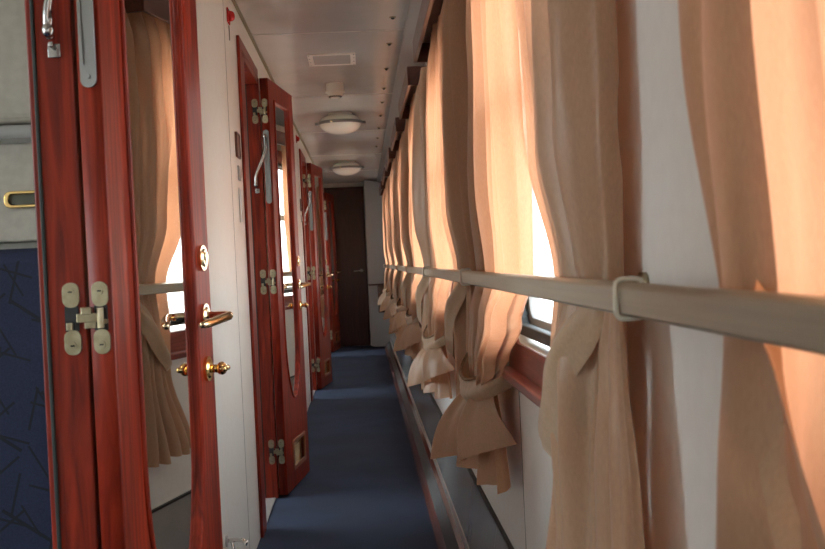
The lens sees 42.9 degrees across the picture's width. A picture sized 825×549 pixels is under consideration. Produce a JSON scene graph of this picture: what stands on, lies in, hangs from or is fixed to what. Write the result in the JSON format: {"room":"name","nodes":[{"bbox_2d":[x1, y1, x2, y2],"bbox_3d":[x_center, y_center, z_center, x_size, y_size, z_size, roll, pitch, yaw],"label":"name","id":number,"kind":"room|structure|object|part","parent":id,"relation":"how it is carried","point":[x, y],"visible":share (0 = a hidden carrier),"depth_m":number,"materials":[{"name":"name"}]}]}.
{"room":"train corridor","nodes":[
{"label":"train corridor","id":0,"kind":"room"},
{"bbox_2d":[0,138,36,248],"bbox_3d":[-1.562,0.057,2.288,1.894,2.146,0.040,-3,1,-3],"label":"wall partition","id":1,"kind":"structure","parent":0,"point":[13,140],"depth_m":2.30,"materials":[{"name":"beige laminate"}]},
{"bbox_2d":[0,0,36,243],"bbox_3d":[-1.565,-0.477,2.203,1.832,0.885,0.110,-3,1,-3],"label":"upper berth","id":2,"kind":"object","parent":1,"relation":"attached to","point":[17,197],"visible":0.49,"depth_m":2.20,"materials":[{"name":"plastic"}]},
{"bbox_3d":[-1.571,-0.601,2.206,1.832,0.638,0.101,-3,1,-3],"label":"mattress","id":3,"kind":"part","parent":2,"relation":"part of","materials":[{"name":"fabric"}]},
{"bbox_3d":[-1.553,-0.265,2.165,1.832,0.028,0.028,-3,1,-3],"label":"edge rail","id":4,"kind":"part","parent":2,"relation":"part of","materials":[{"name":"grey plastic"}]},
{"bbox_3d":[-1.550,-0.141,2.227,1.832,0.210,0.071,-3,1,-3],"label":"berth panel","id":5,"kind":"part","parent":2,"relation":"part of","materials":[{"name":"plastic"}]},
{"bbox_3d":[-0.818,-0.159,2.222,0.090,0.036,0.012,-3,1,-3],"label":"pull handle","id":6,"kind":"part","parent":2,"relation":"part of","materials":[{"name":"gold metal"}]},
{"bbox_2d":[196,0,316,548],"bbox_3d":[-0.735,-0.022,5.281,0.044,2.146,17.020,-3,1,-3],"label":"wall","id":7,"kind":"structure","parent":0,"point":[211,23],"depth_m":3.66,"materials":[{"name":"white paint"}]},
{"bbox_2d":[24,0,232,548],"bbox_3d":[-0.514,0.079,1.603,0.181,2.020,1.270,-3,1,6],"label":"door","id":8,"kind":"structure","parent":7,"relation":"in","point":[127,318],"depth_m":1.73,"materials":[{"name":"brown wood"}]},
{"bbox_3d":[-0.553,-0.482,1.655,0.070,0.274,0.030,-3,1,-3],"label":"stay arm","id":9,"kind":"part","parent":8,"relation":"part of","materials":[{"name":"silver metal"}]},
{"bbox_3d":[-0.541,0.084,1.337,0.072,2.020,0.750,-3,1,-3],"label":"frame","id":10,"kind":"part","parent":8,"relation":"part of","materials":[{"name":"brown wood"}]},
{"bbox_2d":[124,0,196,548],"bbox_3d":[-0.470,-0.076,1.939,0.008,1.443,0.333,-3,1,5],"label":"mirror","id":11,"kind":"object","parent":8,"relation":"attached to","point":[156,124],"depth_m":1.94,"materials":[{"name":"clear glass"}]},
{"bbox_3d":[-0.459,-0.076,1.938,0.014,1.450,0.340,-3,1,5],"label":"mirror molding","id":12,"kind":"part","parent":8,"relation":"part of","materials":[{"name":"brown wood"}]},
{"bbox_3d":[-0.400,0.091,2.111,0.062,0.029,0.126,-3,1,5],"label":"lever handle","id":13,"kind":"part","parent":8,"relation":"part of","materials":[{"name":"gold metal"}]},
{"bbox_3d":[-0.398,0.193,2.167,0.038,0.028,0.038,-3,1,5],"label":"lock knob","id":14,"kind":"part","parent":8,"relation":"part of","materials":[{"name":"gold metal"}]},
{"bbox_2d":[226,7,234,39],"bbox_3d":[-0.679,-0.939,3.942,0.028,0.118,0.056,-3,1,-3],"label":"fire alarm","id":15,"kind":"object","parent":7,"relation":"attached to","point":[230,14],"visible":1,"depth_m":3.93,"materials":[{"name":"red plastic"}]},
{"bbox_2d":[225,535,248,548],"bbox_3d":[-0.538,0.836,3.235,0.073,0.069,0.040,-3,1,-3],"label":"hook","id":16,"kind":"object","parent":7,"relation":"attached to","point":[230,540],"visible":1,"depth_m":3.22,"materials":[{"name":"grey metal"}]},
{"bbox_2d":[235,131,240,158],"bbox_3d":[-0.672,-0.496,4.042,0.008,0.096,0.110,-3,1,-3],"label":"plaque","id":17,"kind":"object","parent":7,"relation":"attached to","point":[237,135],"visible":1,"depth_m":4.03,"materials":[{"name":"brown wood"}]},
{"bbox_2d":[237,165,241,180],"bbox_3d":[-0.668,-0.392,4.062,0.010,0.056,0.060,-3,1,-3],"label":"light switch","id":18,"kind":"object","parent":7,"relation":"attached to","point":[238,166],"visible":1,"depth_m":4.04,"materials":[{"name":"grey plastic"}]},
{"bbox_2d":[238,187,242,222],"bbox_3d":[-0.664,-0.267,4.064,0.004,0.136,0.073,-3,1,-3],"label":"card","id":19,"kind":"object","parent":7,"relation":"attached to","point":[239,188],"visible":1,"depth_m":4.06,"materials":[{"name":"white paper"}]},
{"bbox_2d":[223,11,309,542],"bbox_3d":[-0.779,-0.042,6.630,0.003,2.114,7.883,-3,1,-3],"label":"trim","id":20,"kind":"structure","parent":7,"relation":"attached to","point":[223,11],"depth_m":3.83,"materials":[{"name":"grey"}]},
{"bbox_2d":[265,498,275,520],"bbox_3d":[-0.653,1.054,4.605,0.054,0.007,0.638,-3,1,-3],"label":"trim","id":21,"kind":"structure","parent":7,"relation":"attached to","point":[269,501],"depth_m":4.76,"materials":[{"name":"metal"}]},
{"bbox_2d":[236,35,310,537],"bbox_3d":[-0.670,0.044,4.849,0.181,2.020,1.270,-3,1,6],"label":"door","id":22,"kind":"structure","parent":7,"relation":"in","point":[291,448],"depth_m":4.93,"materials":[{"name":"brown wood"}]},
{"bbox_3d":[-0.697,0.048,4.583,0.072,2.020,0.750,-3,1,-3],"label":"frame","id":23,"kind":"part","parent":22,"relation":"part of","materials":[{"name":"brown wood"}]},
{"bbox_3d":[-0.709,-0.518,4.901,0.070,0.274,0.030,-3,1,-3],"label":"stay arm","id":24,"kind":"part","parent":22,"relation":"part of","materials":[{"name":"silver metal"}]},
{"bbox_2d":[275,105,296,393],"bbox_3d":[-0.626,-0.112,5.185,0.008,1.443,0.333,-3,1,5],"label":"mirror","id":25,"kind":"object","parent":22,"relation":"attached to","point":[283,161],"depth_m":5.20,"materials":[{"name":"clear glass"}]},
{"bbox_3d":[-0.615,-0.112,5.184,0.014,1.450,0.340,-3,1,5],"label":"mirror molding","id":26,"kind":"part","parent":22,"relation":"part of","materials":[{"name":"brown wood"}]},
{"bbox_2d":[295,437,303,463],"bbox_3d":[-0.575,0.875,5.234,0.012,0.126,0.271,-3,1,5],"label":"vent grille","id":27,"kind":"object","parent":22,"relation":"attached to","point":[299,441],"depth_m":5.27,"materials":[{"name":"gold metal"}]},
{"bbox_3d":[-0.563,0.875,5.233,0.008,0.146,0.291,-3,1,5],"label":"vent frame","id":28,"kind":"part","parent":22,"relation":"part of","materials":[{"name":"brown metal"}]},
{"bbox_3d":[-0.556,0.055,5.357,0.062,0.029,0.126,-3,1,5],"label":"lever handle","id":29,"kind":"part","parent":22,"relation":"part of","materials":[{"name":"gold metal"}]},
{"bbox_2d":[231,0,323,184],"bbox_3d":[-0.759,-1.089,5.268,0.010,0.011,17.020,-3,1,-3],"label":"trim","id":30,"kind":"structure","parent":7,"relation":"attached to","point":[233,1],"depth_m":5.00,"materials":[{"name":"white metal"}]},
{"bbox_2d":[299,149,332,400],"bbox_3d":[-0.871,-0.002,9.014,0.181,2.020,1.270,-3,1,6],"label":"door","id":31,"kind":"structure","parent":7,"relation":"in","point":[314,201],"depth_m":9.10,"materials":[{"name":"brown wood"}]},
{"bbox_3d":[-0.909,-0.563,9.066,0.070,0.274,0.030,-3,1,-3],"label":"stay arm","id":32,"kind":"part","parent":31,"relation":"part of","materials":[{"name":"silver metal"}]},
{"bbox_3d":[-0.897,0.003,8.748,0.072,2.020,0.750,-3,1,-3],"label":"frame","id":33,"kind":"part","parent":31,"relation":"part of","materials":[{"name":"brown wood"}]},
{"bbox_2d":[314,176,325,335],"bbox_3d":[-0.826,-0.157,9.350,0.008,1.443,0.333,-3,1,5],"label":"mirror","id":34,"kind":"object","parent":31,"relation":"attached to","point":[318,208],"depth_m":9.37,"materials":[{"name":"clear glass"}]},
{"bbox_3d":[-0.815,-0.158,9.349,0.014,1.450,0.340,-3,1,5],"label":"mirror molding","id":35,"kind":"part","parent":31,"relation":"part of","materials":[{"name":"brown wood"}]},
{"bbox_2d":[325,361,328,373],"bbox_3d":[-0.775,0.830,9.399,0.012,0.126,0.271,-3,1,5],"label":"vent grille","id":36,"kind":"object","parent":31,"relation":"attached to","point":[326,362],"depth_m":9.44,"materials":[{"name":"gold metal"}]},
{"bbox_3d":[-0.764,0.829,9.398,0.008,0.146,0.291,-3,1,5],"label":"vent frame","id":37,"kind":"part","parent":31,"relation":"part of","materials":[{"name":"brown metal"}]},
{"bbox_2d":[252,29,403,170],"bbox_3d":[-0.432,-1.116,5.699,0.705,0.003,12.655,-3,1,-3],"label":"trim","id":38,"kind":"structure","parent":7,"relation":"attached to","point":[399,29],"depth_m":4.80,"materials":[{"name":"white"}]},
{"bbox_2d":[323,193,340,351],"bbox_3d":[-1.055,-0.044,12.839,0.181,2.020,1.270,-3,1,6],"label":"door","id":39,"kind":"structure","parent":7,"relation":"in","point":[329,217],"depth_m":13.10,"materials":[{"name":"brown wood"}]},
{"bbox_2d":[328,201,335,313],"bbox_3d":[-1.010,-0.199,13.175,0.008,1.443,0.333,-3,1,5],"label":"mirror","id":40,"kind":"object","parent":39,"relation":"attached to","point":[330,203],"depth_m":13.20,"materials":[{"name":"clear glass"}]},
{"bbox_3d":[-0.999,-0.199,13.174,0.014,1.450,0.340,-3,1,5],"label":"mirror molding","id":41,"kind":"part","parent":39,"relation":"part of","materials":[{"name":"brown wood"}]},
{"bbox_2d":[235,0,408,183],"bbox_3d":[-0.413,-1.127,5.284,0.705,0.030,17.020,-3,1,-3],"label":"ceiling","id":42,"kind":"structure","parent":0,"point":[284,55],"depth_m":5.54,"materials":[{"name":"plastic"}]},
{"bbox_2d":[307,52,355,65],"bbox_3d":[-0.416,-1.109,5.425,0.244,0.008,0.300,-3,1,-3],"label":"ceiling vent","id":43,"kind":"object","parent":42,"relation":"in","point":[327,59],"visible":1,"depth_m":5.41,"materials":[{"name":"white plastic"}]},
{"bbox_3d":[-0.416,-1.111,5.425,0.188,0.004,0.238,-3,1,-3],"label":"hatch panel","id":44,"kind":"part","parent":43,"relation":"part of","materials":[{"name":"plastic"}]},
{"bbox_2d":[325,82,344,98],"bbox_3d":[-0.456,-1.080,6.174,0.116,0.082,0.116,-3,1,-3],"label":"smoke detector","id":45,"kind":"object","parent":42,"relation":"attached to","point":[334,90],"visible":1,"depth_m":6.13,"materials":[{"name":"white plastic"}]},
{"bbox_2d":[315,112,365,134],"bbox_3d":[-0.507,-1.061,7.388,0.308,0.148,0.308,-2,1,43],"label":"ceiling lamp","id":46,"kind":"object","parent":42,"relation":"attached to","point":[338,123],"visible":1,"depth_m":7.29,"materials":[{"name":"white glass"}]},
{"bbox_2d":[329,160,363,175],"bbox_3d":[-0.683,-1.098,10.863,0.308,0.148,0.308,-2,1,43],"label":"ceiling lamp","id":47,"kind":"object","parent":42,"relation":"attached to","point":[347,167],"visible":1,"depth_m":10.77,"materials":[{"name":"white glass"}]},
{"bbox_2d":[323,182,370,346],"bbox_3d":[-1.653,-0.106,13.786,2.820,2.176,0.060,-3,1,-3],"label":"door frame","id":48,"kind":"structure","parent":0,"point":[357,184],"depth_m":13.79,"materials":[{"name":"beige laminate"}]},
{"bbox_2d":[324,186,370,346],"bbox_3d":[-0.854,-0.102,13.744,0.514,2.083,0.098,-3,1,-3],"label":"door","id":49,"kind":"structure","parent":48,"relation":"in","point":[349,216],"depth_m":13.75,"materials":[{"name":"brown wood"}]},
{"bbox_2d":[257,345,437,548],"bbox_3d":[-1.193,1.098,5.321,2.820,0.050,17.120,-3,1,-3],"label":"floor","id":50,"kind":"structure","parent":0,"point":[362,488],"depth_m":5.36,"materials":[{"name":"blue carpet"}]},
{"bbox_2d":[0,248,52,548],"bbox_3d":[-1.504,0.556,1.964,1.832,1.148,0.616,-3,1,-3],"label":"sofa","id":51,"kind":"object","parent":50,"relation":"on","point":[25,506],"visible":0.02,"depth_m":2.18,"materials":[{"name":"blue fabric"}]},
{"bbox_2d":[364,180,390,346],"bbox_3d":[-0.440,-0.148,13.633,0.286,2.138,0.358,-3,1,-3],"label":"wall","id":52,"kind":"structure","parent":0,"point":[380,336],"depth_m":13.45,"materials":[{"name":"grey paint"}]},
{"bbox_2d":[413,0,722,548],"bbox_3d":[0.135,-0.064,5.322,0.060,2.146,17.020,-3,1,-3],"label":"wall","id":53,"kind":"structure","parent":0,"point":[675,372],"depth_m":1.28,"materials":[{"name":"white paint"}]},
{"bbox_2d":[377,285,384,312],"bbox_3d":[-0.347,0.303,13.260,0.178,0.350,0.105,-3,1,-3],"label":"seat","id":54,"kind":"object","parent":53,"relation":"attached to","point":[380,287],"visible":0.21,"depth_m":13.23,"materials":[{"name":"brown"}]},
{"bbox_2d":[379,181,384,195],"bbox_3d":[-0.324,-1.001,12.223,0.108,0.088,1.150,-3,1,-3],"label":"pelmet","id":55,"kind":"object","parent":53,"relation":"attached to","point":[381,187],"visible":0.53,"depth_m":11.98,"materials":[{"name":"brown wood"}]},
{"bbox_2d":[377,224,387,304],"bbox_3d":[-0.362,-0.304,12.649,0.195,1.430,0.975,-3,1,-3],"label":"curtain","id":56,"kind":"object","parent":55,"relation":"hanging from","point":[382,296],"visible":0.1,"depth_m":12.77,"materials":[{"name":"beige fabric"}]},
{"bbox_2d":[383,224,387,287],"bbox_3d":[-0.321,-0.398,12.589,0.079,1.244,0.853,-3,1,-3],"label":"drape","id":57,"kind":"object","parent":56,"relation":"hanging from","point":[383,224],"depth_m":12.47,"materials":[{"name":"beige fabric"}]},
{"bbox_2d":[382,189,388,286],"bbox_3d":[-0.271,-0.277,11.689,0.108,1.468,0.665,-3,1,-3],"label":"curtain","id":58,"kind":"object","parent":55,"relation":"hanging from","point":[383,196],"visible":0.12,"depth_m":11.66,"materials":[{"name":"beige fabric"}]},
{"bbox_2d":[380,228,391,311],"bbox_3d":[-0.281,-0.285,10.942,0.197,1.431,0.983,-3,1,-3],"label":"curtain","id":59,"kind":"object","parent":53,"relation":"attached to","point":[385,303],"visible":0.16,"depth_m":11.08,"materials":[{"name":"beige fabric"}]},
{"bbox_2d":[386,228,391,290],"bbox_3d":[-0.239,-0.382,10.888,0.079,1.239,0.872,-3,1,-3],"label":"drape","id":60,"kind":"object","parent":59,"relation":"hanging from","point":[389,259],"depth_m":10.96,"materials":[{"name":"beige fabric"}]},
{"bbox_2d":[382,167,389,184],"bbox_3d":[-0.243,-0.983,10.525,0.108,0.088,1.150,-3,1,-3],"label":"pelmet","id":61,"kind":"object","parent":53,"relation":"attached to","point":[385,174],"visible":0.44,"depth_m":10.22,"materials":[{"name":"brown wood"}]},
{"bbox_2d":[385,175,393,303],"bbox_3d":[-0.193,-0.255,9.991,0.101,1.474,0.667,-3,1,-3],"label":"curtain","id":62,"kind":"object","parent":61,"relation":"hanging from","point":[387,181],"visible":0.23,"depth_m":10.03,"materials":[{"name":"beige fabric"}]},
{"bbox_2d":[385,147,395,170],"bbox_3d":[-0.161,-0.964,8.828,0.108,0.088,1.150,-3,1,-3],"label":"pelmet","id":63,"kind":"object","parent":53,"relation":"attached to","point":[391,155],"visible":0.56,"depth_m":8.56,"materials":[{"name":"brown wood"}]},
{"bbox_2d":[383,159,397,321],"bbox_3d":[-0.197,-0.267,9.259,0.192,1.431,0.971,-3,1,-3],"label":"curtain","id":64,"kind":"object","parent":63,"relation":"hanging from","point":[390,311],"visible":0.27,"depth_m":9.35,"materials":[{"name":"beige fabric"}]},
{"bbox_2d":[389,159,397,300],"bbox_3d":[-0.156,-0.356,9.202,0.076,1.255,0.855,-3,1,-3],"label":"drape","id":65,"kind":"object","parent":64,"relation":"hanging from","point":[393,297],"depth_m":9.29,"materials":[{"name":"beige fabric"}]},
{"bbox_2d":[391,333,396,346],"bbox_3d":[-0.217,0.719,12.355,0.045,0.206,1.715,-3,1,-3],"label":"wainscot","id":66,"kind":"structure","parent":53,"relation":"attached to","point":[393,337],"depth_m":12.29,"materials":[{"name":"grey"}]},
{"bbox_2d":[389,134,406,335],"bbox_3d":[-0.112,-0.244,7.568,0.185,1.439,0.950,-3,1,-3],"label":"curtain","id":67,"kind":"object","parent":53,"relation":"attached to","point":[398,321],"visible":0.38,"depth_m":7.66,"materials":[{"name":"beige fabric"}]},
{"bbox_2d":[395,134,406,305],"bbox_3d":[-0.072,-0.342,7.513,0.069,1.246,0.838,-3,1,-3],"label":"drape","id":68,"kind":"object","parent":67,"relation":"hanging from","point":[403,258],"depth_m":7.63,"materials":[{"name":"beige fabric"}]},
{"bbox_2d":[390,117,405,150],"bbox_3d":[-0.079,-0.945,7.130,0.108,0.088,1.150,-3,1,-3],"label":"pelmet","id":69,"kind":"object","parent":53,"relation":"attached to","point":[399,124],"visible":0.51,"depth_m":6.85,"materials":[{"name":"brown wood"}]},
{"bbox_2d":[398,119,412,356],"bbox_3d":[-0.032,-0.217,6.589,0.104,1.474,0.645,-3,1,-3],"label":"curtain","id":70,"kind":"object","parent":69,"relation":"hanging from","point":[403,164],"visible":0.53,"depth_m":6.44,"materials":[{"name":"beige fabric"}]},
{"bbox_2d":[395,350,402,364],"bbox_3d":[-0.135,0.738,10.647,0.045,0.206,1.695,-3,1,-3],"label":"wainscot","id":71,"kind":"structure","parent":53,"relation":"attached to","point":[398,353],"depth_m":10.20,"materials":[{"name":"grey"}]},
{"bbox_2d":[377,0,424,182],"bbox_3d":[0.000,-1.104,5.304,0.122,0.115,17.020,-3,1,-3],"label":"trim","id":72,"kind":"structure","parent":53,"relation":"attached to","point":[406,51],"depth_m":5.54,"materials":[{"name":"grey plastic"}]},
{"bbox_2d":[401,349,411,381],"bbox_3d":[-0.053,0.756,8.949,0.045,0.206,1.695,-3,1,-3],"label":"wainscot","id":73,"kind":"structure","parent":53,"relation":"attached to","point":[406,361],"depth_m":8.87,"materials":[{"name":"grey"}]},
{"bbox_2d":[398,66,426,118],"bbox_3d":[0.002,-0.927,5.432,0.108,0.088,1.150,-3,1,-3],"label":"pelmet","id":74,"kind":"object","parent":53,"relation":"attached to","point":[412,75],"visible":0.54,"depth_m":5.21,"materials":[{"name":"brown wood"}]},
{"bbox_2d":[393,93,423,358],"bbox_3d":[-0.037,-0.229,5.839,0.200,1.431,0.995,-3,1,-3],"label":"curtain","id":75,"kind":"object","parent":74,"relation":"hanging from","point":[409,338],"visible":0.61,"depth_m":5.86,"materials":[{"name":"beige fabric"}]},
{"bbox_2d":[408,93,423,320],"bbox_3d":[0.007,-0.329,5.783,0.078,1.234,0.881,-3,1,-3],"label":"drape","id":76,"kind":"object","parent":75,"relation":"hanging from","point":[417,258],"depth_m":5.68,"materials":[{"name":"beige fabric"}]},
{"bbox_2d":[412,67,430,392],"bbox_3d":[0.056,-0.199,4.888,0.110,1.475,0.649,-3,1,2],"label":"curtain","id":77,"kind":"object","parent":74,"relation":"hanging from","point":[418,145],"visible":0.48,"depth_m":4.75,"materials":[{"name":"beige fabric"}]},
{"bbox_2d":[409,384,424,417],"bbox_3d":[0.029,0.775,7.251,0.045,0.206,1.695,-3,1,-3],"label":"wainscot","id":78,"kind":"structure","parent":53,"relation":"attached to","point":[417,393],"depth_m":6.89,"materials":[{"name":"grey"}]},
{"bbox_2d":[385,341,464,548],"bbox_3d":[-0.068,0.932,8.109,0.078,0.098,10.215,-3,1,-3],"label":"baseboard","id":79,"kind":"structure","parent":53,"relation":"attached to","point":[439,538],"depth_m":5.12,"materials":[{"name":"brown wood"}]},
{"bbox_2d":[413,0,442,62],"bbox_3d":[0.084,-0.908,3.734,0.108,0.088,1.150,-3,1,-3],"label":"pelmet","id":80,"kind":"object","parent":53,"relation":"attached to","point":[429,12],"visible":0.57,"depth_m":3.88,"materials":[{"name":"brown wood"}]},
{"bbox_2d":[407,15,454,398],"bbox_3d":[0.049,-0.209,4.151,0.192,1.435,0.985,-3,1,-3],"label":"curtain","id":81,"kind":"object","parent":80,"relation":"hanging from","point":[431,366],"visible":0.82,"depth_m":4.07,"materials":[{"name":"beige fabric"}]},
{"bbox_2d":[425,15,453,340],"bbox_3d":[0.089,-0.308,4.094,0.077,1.240,0.869,-3,1,-3],"label":"drape","id":82,"kind":"object","parent":81,"relation":"hanging from","point":[440,253],"depth_m":3.90,"materials":[{"name":"beige fabric"}]},
{"bbox_2d":[390,339,468,548],"bbox_3d":[0.115,0.910,5.022,0.012,0.016,16.400,-3,1,-3],"label":"trim","id":83,"kind":"structure","parent":53,"relation":"attached to","point":[459,527],"depth_m":4.73,"materials":[{"name":"silver metal"}]},
{"bbox_2d":[421,393,444,475],"bbox_3d":[0.111,0.793,5.553,0.045,0.206,1.695,-3,1,-3],"label":"wainscot","id":84,"kind":"structure","parent":53,"relation":"attached to","point":[430,418],"depth_m":5.70,"materials":[{"name":"grey"}]},
{"bbox_2d":[410,356,513,548],"bbox_3d":[0.148,0.692,5.021,0.012,0.007,16.400,-3,1,-3],"label":"trim","id":85,"kind":"structure","parent":53,"relation":"attached to","point":[487,503],"depth_m":3.23,"materials":[{"name":"black rubber"}]},
{"bbox_2d":[442,455,496,548],"bbox_3d":[0.192,0.812,3.855,0.045,0.206,1.695,-3,1,-3],"label":"wainscot","id":86,"kind":"structure","parent":53,"relation":"attached to","point":[479,528],"depth_m":3.65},
{"bbox_2d":[494,528,507,548],"bbox_3d":[0.274,0.831,2.157,0.045,0.206,1.695,-3,1,-3],"label":"wainscot","id":87,"kind":"structure","parent":53,"relation":"attached to","point":[499,542],"depth_m":2.93,"materials":[{"name":"grey"}]},
{"bbox_2d":[519,399,525,539],"bbox_3d":[0.102,0.464,5.909,0.003,0.480,13.603,-3,1,-3],"label":"trim","id":88,"kind":"structure","parent":53,"relation":"attached to","point":[519,399],"depth_m":2.51,"materials":[{"name":"grey"}]},
{"bbox_2d":[383,188,824,407],"bbox_3d":[0.041,-0.332,5.872,0.152,1.093,14.732,-3,1,-3],"label":"window","id":89,"kind":"structure","parent":53,"relation":"in","point":[523,371],"depth_m":0.98,"materials":[{"name":"brown wood"}]},
{"bbox_3d":[0.257,0.244,2.053,0.036,0.022,1.150,-3,1,-3],"label":"sill","id":90,"kind":"part","parent":89,"relation":"part of","materials":[{"name":"brown wood"}]},
{"bbox_3d":[0.289,-0.307,2.041,0.024,0.899,0.939,-3,1,-3],"label":"frame","id":91,"kind":"part","parent":89,"relation":"part of","materials":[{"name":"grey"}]},
{"bbox_3d":[0.027,-0.029,5.876,0.104,0.047,14.736,-3,1,-3],"label":"handrail","id":92,"kind":"part","parent":89,"relation":"part of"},
{"bbox_3d":[0.176,-0.311,3.745,0.088,1.093,1.150,-3,1,-3],"label":"window","id":93,"kind":"structure","parent":53,"relation":"in","visible":0},
{"bbox_2d":[438,0,475,455],"bbox_3d":[0.133,-0.181,3.188,0.112,1.473,0.647,-3,1,-3],"label":"curtain","id":94,"kind":"object","parent":93,"relation":"attached to","point":[452,52],"visible":0.6,"depth_m":3.07,"materials":[{"name":"beige fabric"}]},
{"bbox_3d":[-0.069,-0.366,8.838,0.088,1.093,1.150,-3,1,-3],"label":"window","id":95,"kind":"structure","parent":53,"relation":"in","visible":0},
{"bbox_2d":[391,151,401,335],"bbox_3d":[-0.112,-0.238,8.292,0.110,1.471,0.661,-3,1,-3],"label":"curtain","id":96,"kind":"object","parent":95,"relation":"attached to","point":[397,281],"visible":0.26,"depth_m":8.17,"materials":[{"name":"beige fabric"}]},
{"bbox_3d":[0.247,-0.871,0.338,0.108,0.088,1.150,-3,1,-3],"label":"pelmet","id":97,"kind":"object","parent":53,"relation":"attached to","visible":0},
{"bbox_2d":[678,0,824,548],"bbox_3d":[0.265,-0.188,0.597,0.081,1.403,0.656,-3,1,-2],"label":"curtain","id":98,"kind":"object","parent":97,"relation":"hanging from","point":[754,70],"visible":0.86,"depth_m":0.78,"materials":[{"name":"beige fabric"}]},
{"bbox_3d":[0.166,-0.890,2.036,0.108,0.088,1.150,-3,1,-3],"label":"pelmet","id":99,"kind":"object","parent":53,"relation":"attached to","visible":0},
{"bbox_2d":[430,0,532,493],"bbox_3d":[0.125,-0.192,2.467,0.201,1.432,0.932,-3,1,-3],"label":"curtain","id":100,"kind":"object","parent":99,"relation":"hanging from","point":[471,428],"visible":0.95,"depth_m":2.38,"materials":[{"name":"beige fabric"}]},
{"bbox_2d":[466,0,532,385],"bbox_3d":[0.170,-0.299,2.417,0.074,1.221,0.829,-3,1,-3],"label":"drape","id":101,"kind":"object","parent":100,"relation":"hanging from","point":[498,175],"depth_m":2.21,"materials":[{"name":"beige fabric"}]},
{"bbox_2d":[515,0,644,548],"bbox_3d":[0.215,-0.163,1.496,0.111,1.471,0.651,-3,1,-3],"label":"curtain","id":102,"kind":"object","parent":99,"relation":"hanging from","point":[569,48],"visible":0.95,"depth_m":1.35,"materials":[{"name":"beige fabric"}]}
]}

